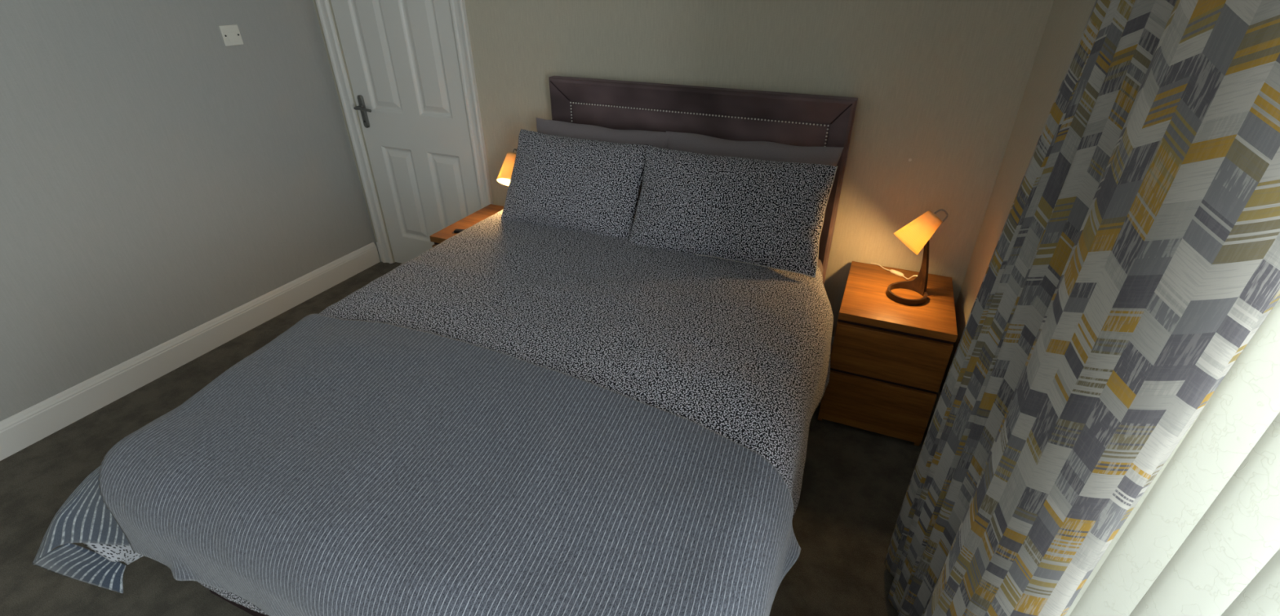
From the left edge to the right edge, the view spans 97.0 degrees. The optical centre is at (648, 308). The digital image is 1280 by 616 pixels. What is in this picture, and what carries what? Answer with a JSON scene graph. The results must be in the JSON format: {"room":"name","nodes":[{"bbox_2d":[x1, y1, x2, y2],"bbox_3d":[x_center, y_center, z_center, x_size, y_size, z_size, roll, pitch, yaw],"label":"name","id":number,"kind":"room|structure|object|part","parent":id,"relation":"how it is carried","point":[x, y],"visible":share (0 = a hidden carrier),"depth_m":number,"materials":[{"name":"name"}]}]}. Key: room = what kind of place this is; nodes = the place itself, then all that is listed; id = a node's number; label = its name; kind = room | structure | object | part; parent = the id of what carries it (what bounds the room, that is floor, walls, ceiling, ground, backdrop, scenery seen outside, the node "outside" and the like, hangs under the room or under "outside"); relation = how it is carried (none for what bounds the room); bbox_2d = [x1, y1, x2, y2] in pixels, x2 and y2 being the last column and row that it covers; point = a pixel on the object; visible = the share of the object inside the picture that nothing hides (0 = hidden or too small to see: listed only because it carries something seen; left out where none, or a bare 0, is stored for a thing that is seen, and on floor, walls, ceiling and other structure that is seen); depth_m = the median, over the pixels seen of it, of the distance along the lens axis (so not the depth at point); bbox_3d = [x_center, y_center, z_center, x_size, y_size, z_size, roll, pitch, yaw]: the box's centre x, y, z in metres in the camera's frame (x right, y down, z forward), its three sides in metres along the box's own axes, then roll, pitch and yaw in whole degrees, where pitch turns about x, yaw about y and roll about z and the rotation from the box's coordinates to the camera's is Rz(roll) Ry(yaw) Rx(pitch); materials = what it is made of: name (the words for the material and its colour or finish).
{"room":"bedroom","nodes":[
{"label":"bedroom","id":0,"kind":"room"},
{"bbox_2d":[0,0,380,421],"bbox_3d":[-2.666,-0.369,1.397,0.120,2.450,4.620,12,32,19],"label":"wall","id":1,"kind":"structure","parent":0,"point":[160,178],"depth_m":2.47,"materials":[{"name":"grey paint"}]},
{"bbox_2d":[0,242,380,461],"bbox_3d":[-2.576,0.605,2.022,0.020,0.137,4.179,12,32,19],"label":"baseboard","id":2,"kind":"structure","parent":1,"relation":"attached to","point":[34,424],"depth_m":2.65,"materials":[{"name":"white"}]},
{"bbox_2d":[218,24,243,46],"bbox_3d":[-1.949,-1.277,2.648,0.012,0.086,0.086,12,32,19],"label":"switch plate","id":3,"kind":"object","parent":1,"relation":"attached to","point":[231,35],"visible":1,"depth_m":2.64,"materials":[{"name":"white plastic"}]},
{"bbox_2d":[0,261,927,615],"bbox_3d":[-0.968,1.098,1.432,3.813,0.100,4.620,12,32,19],"label":"floor","id":4,"kind":"structure","parent":0,"point":[855,482],"depth_m":2.02,"materials":[{"name":"grey carpet"}]},
{"bbox_2d":[429,204,503,247],"bbox_3d":[-0.771,-0.181,2.970,0.400,0.550,0.480,12,32,19],"label":"chest","id":5,"kind":"object","parent":4,"relation":"on","point":[441,236],"visible":0.17,"depth_m":2.85,"materials":[{"name":"brown wood"}]},
{"bbox_2d":[453,229,465,233],"bbox_3d":[-0.881,-0.372,2.740,0.120,0.012,0.030,4,31,7],"label":"remote control","id":6,"kind":"object","parent":5,"relation":"on","point":[456,231],"visible":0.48,"depth_m":2.73,"materials":[{"name":"black plastic"}]},
{"bbox_2d":[496,148,516,186],"bbox_3d":[-0.657,-0.584,2.760,0.146,0.359,0.175,7,31,11],"label":"table lamp","id":7,"kind":"object","parent":5,"relation":"on","point":[504,178],"visible":0.3,"depth_m":2.67,"materials":[{"name":"orange fabric"}]},
{"bbox_2d":[208,75,857,615],"bbox_3d":[-0.210,0.052,1.909,1.375,1.227,1.998,12,32,19],"label":"bed","id":8,"kind":"object","parent":4,"relation":"on","point":[794,119],"visible":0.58,"depth_m":2.38,"materials":[{"name":"fabric"}]},
{"bbox_3d":[-0.592,0.833,1.314,1.345,0.200,0.030,12,32,19],"label":"foot rail","id":9,"kind":"part","parent":8,"relation":"part of","materials":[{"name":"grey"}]},
{"bbox_3d":[0.174,-0.440,2.666,1.151,0.912,0.007,12,32,19],"label":"panel","id":10,"kind":"part","parent":8,"relation":"part of","materials":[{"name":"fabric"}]},
{"bbox_3d":[0.169,-0.411,2.671,1.343,1.197,0.058,12,32,19],"label":"headboard","id":11,"kind":"part","parent":8,"relation":"part of","materials":[{"name":"fabric"}]},
{"bbox_2d":[817,259,823,275],"bbox_3d":[-0.220,0.190,1.963,1.345,0.265,1.890,12,32,19],"label":"mattress","id":12,"kind":"object","parent":8,"relation":"on","point":[820,265],"visible":0.06,"depth_m":2.38,"materials":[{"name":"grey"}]},
{"bbox_2d":[82,209,833,615],"bbox_3d":[-0.349,0.276,1.891,1.741,0.521,1.858,12,32,19],"label":"duvet","id":13,"kind":"object","parent":12,"relation":"on","point":[741,352],"visible":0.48,"depth_m":1.83,"materials":[{"name":"fabric"}]},
{"bbox_2d":[31,313,800,615],"bbox_3d":[-0.658,0.566,1.490,1.970,0.641,0.812,12,32,19],"label":"throw blanket","id":14,"kind":"object","parent":13,"relation":"on","point":[340,467],"visible":1,"depth_m":1.24,"materials":[{"name":"fabric"}]},
{"bbox_2d":[501,128,652,238],"bbox_3d":[-0.332,-0.545,2.476,0.667,0.362,0.252,14,33,22],"label":"pillow","id":15,"kind":"object","parent":13,"relation":"on","point":[589,186],"visible":0.92,"depth_m":2.40,"materials":[{"name":"fabric"}]},
{"bbox_2d":[628,146,837,278],"bbox_3d":[0.304,-0.390,2.201,0.757,0.359,0.250,12,32,18],"label":"pillow","id":16,"kind":"object","parent":13,"relation":"on","point":[767,214],"visible":0.98,"depth_m":2.13,"materials":[{"name":"fabric"}]},
{"bbox_2d":[536,117,671,220],"bbox_3d":[-0.233,-0.601,2.589,0.680,0.446,0.162,13,33,20],"label":"pillow","id":17,"kind":"object","parent":12,"relation":"on","point":[655,139],"visible":0.23,"depth_m":2.49,"materials":[{"name":"grey fabric"}]},
{"bbox_2d":[666,131,843,166],"bbox_3d":[0.389,-0.470,2.360,0.730,0.450,0.159,12,32,19],"label":"pillow","id":18,"kind":"object","parent":12,"relation":"on","point":[679,141],"visible":0.24,"depth_m":2.27,"materials":[{"name":"grey fabric"}]},
{"bbox_2d":[817,261,957,446],"bbox_3d":[0.985,0.180,2.371,0.400,0.550,0.480,12,32,19],"label":"chest","id":19,"kind":"object","parent":4,"relation":"on","point":[889,358],"visible":0.93,"depth_m":2.17,"materials":[{"name":"brown wood"}]},
{"bbox_3d":[0.896,0.390,2.249,0.398,0.240,0.018,12,32,19],"label":"drawer","id":20,"kind":"part","parent":19,"relation":"part of","materials":[{"name":"brown wood"}]},
{"bbox_3d":[0.902,0.273,2.196,0.398,0.055,0.010,12,32,19],"label":"rail","id":21,"kind":"part","parent":19,"relation":"part of","materials":[{"name":"brown wood"}]},
{"bbox_3d":[0.897,0.181,2.126,0.398,0.205,0.018,12,32,19],"label":"drawer","id":22,"kind":"part","parent":19,"relation":"part of","materials":[{"name":"brown wood"}]},
{"bbox_3d":[0.903,0.091,2.088,0.398,0.049,0.010,12,32,19],"label":"rail","id":23,"kind":"part","parent":19,"relation":"part of","materials":[{"name":"brown wood"}]},
{"bbox_3d":[0.986,-0.044,2.239,0.400,0.030,0.480,12,32,19],"label":"panel","id":24,"kind":"part","parent":19,"relation":"part of","materials":[{"name":"brown wood"}]},
{"bbox_2d":[871,208,948,306],"bbox_3d":[0.994,-0.256,2.219,0.175,0.362,0.363,0,30,0],"label":"table lamp","id":25,"kind":"object","parent":19,"relation":"on","point":[916,235],"visible":1,"depth_m":2.08,"materials":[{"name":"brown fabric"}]},
{"bbox_3d":[1.000,-0.180,2.431,0.019,0.008,0.100,-21,36,-31],"label":"cord","id":26,"kind":"part","parent":25,"relation":"part of","materials":[{"name":"beige plastic"}]},
{"bbox_2d":[889,269,903,276],"bbox_3d":[1.041,-0.148,2.375,0.019,0.019,0.062,-22,37,-32],"label":"switch","id":27,"kind":"object","parent":25,"relation":"attached to","point":[896,273],"depth_m":2.37,"materials":[{"name":"beige plastic"}]},
{"bbox_3d":[1.064,-0.133,2.307,0.008,0.051,0.096,-4,31,-7],"label":"cord","id":28,"kind":"part","parent":25,"relation":"part of","materials":[{"name":"beige plastic"}]},
{"bbox_3d":[0.986,-0.280,2.079,0.156,0.165,0.116,0,30,0],"label":"lamp shade","id":29,"kind":"part","parent":25,"relation":"part of","materials":[{"name":"fabric"}]},
{"bbox_2d":[313,0,1053,337],"bbox_3d":[-0.062,-1.042,2.566,3.643,2.450,0.121,12,32,19],"label":"wall","id":30,"kind":"structure","parent":0,"point":[939,86],"depth_m":2.26,"materials":[{"name":"white paint"}]},
{"bbox_2d":[376,242,382,262],"bbox_3d":[-1.747,-0.369,3.690,0.018,0.137,0.018,12,32,19],"label":"trim","id":31,"kind":"structure","parent":30,"relation":"attached to","point":[376,242],"depth_m":3.68,"materials":[{"name":"white"}]},
{"bbox_2d":[315,0,493,263],"bbox_3d":[-1.299,-1.103,3.043,0.942,2.060,0.111,12,32,19],"label":"door","id":32,"kind":"structure","parent":30,"relation":"in","point":[410,63],"depth_m":3.07,"materials":[{"name":"white wood"}]},
{"bbox_3d":[-1.578,-1.111,3.145,0.128,0.028,0.065,12,32,19],"label":"handle lever","id":33,"kind":"part","parent":32,"relation":"part of","materials":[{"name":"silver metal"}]},
{"bbox_3d":[-1.612,-1.112,3.201,0.036,0.178,0.015,12,32,19],"label":"handle plate","id":34,"kind":"part","parent":32,"relation":"part of","materials":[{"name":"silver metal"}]},
{"bbox_2d":[831,336,834,351],"bbox_3d":[0.211,0.053,2.988,2.340,0.137,0.018,12,32,19],"label":"baseboard","id":35,"kind":"structure","parent":30,"relation":"attached to","point":[833,337],"depth_m":2.72,"materials":[{"name":"white"}]},
{"bbox_2d":[939,0,1096,395],"bbox_3d":[0.580,0.364,0.177,0.280,2.450,4.500,12,32,19],"label":"wall","id":36,"kind":"structure","parent":0,"point":[1067,20],"depth_m":1.85,"materials":[{"name":"beige paint"}]},
{"bbox_2d":[926,389,939,431],"bbox_3d":[0.495,1.262,0.932,0.018,0.137,4.200,12,32,19],"label":"baseboard","id":37,"kind":"structure","parent":36,"relation":"attached to","point":[938,393],"depth_m":2.33,"materials":[{"name":"white"}]},
{"bbox_2d":[1064,298,1279,615],"bbox_3d":[0.453,0.304,-0.013,0.080,1.645,1.816,12,32,19],"label":"vertical blind","id":38,"kind":"object","parent":36,"relation":"attached to","point":[1202,539],"visible":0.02,"depth_m":0.71,"materials":[{"name":"fabric"}]},
{"bbox_3d":[0.421,-0.638,-0.300,0.094,0.028,2.550,12,32,19],"label":"rail","id":39,"kind":"object","parent":36,"relation":"attached to","visible":0},
{"bbox_2d":[884,0,1279,615],"bbox_3d":[0.689,-0.018,0.957,0.147,2.280,0.760,12,32,19],"label":"curtain","id":40,"kind":"object","parent":39,"relation":"hanging from","point":[1135,259],"visible":1,"depth_m":0.70,"materials":[{"name":"fabric"}]}
]}

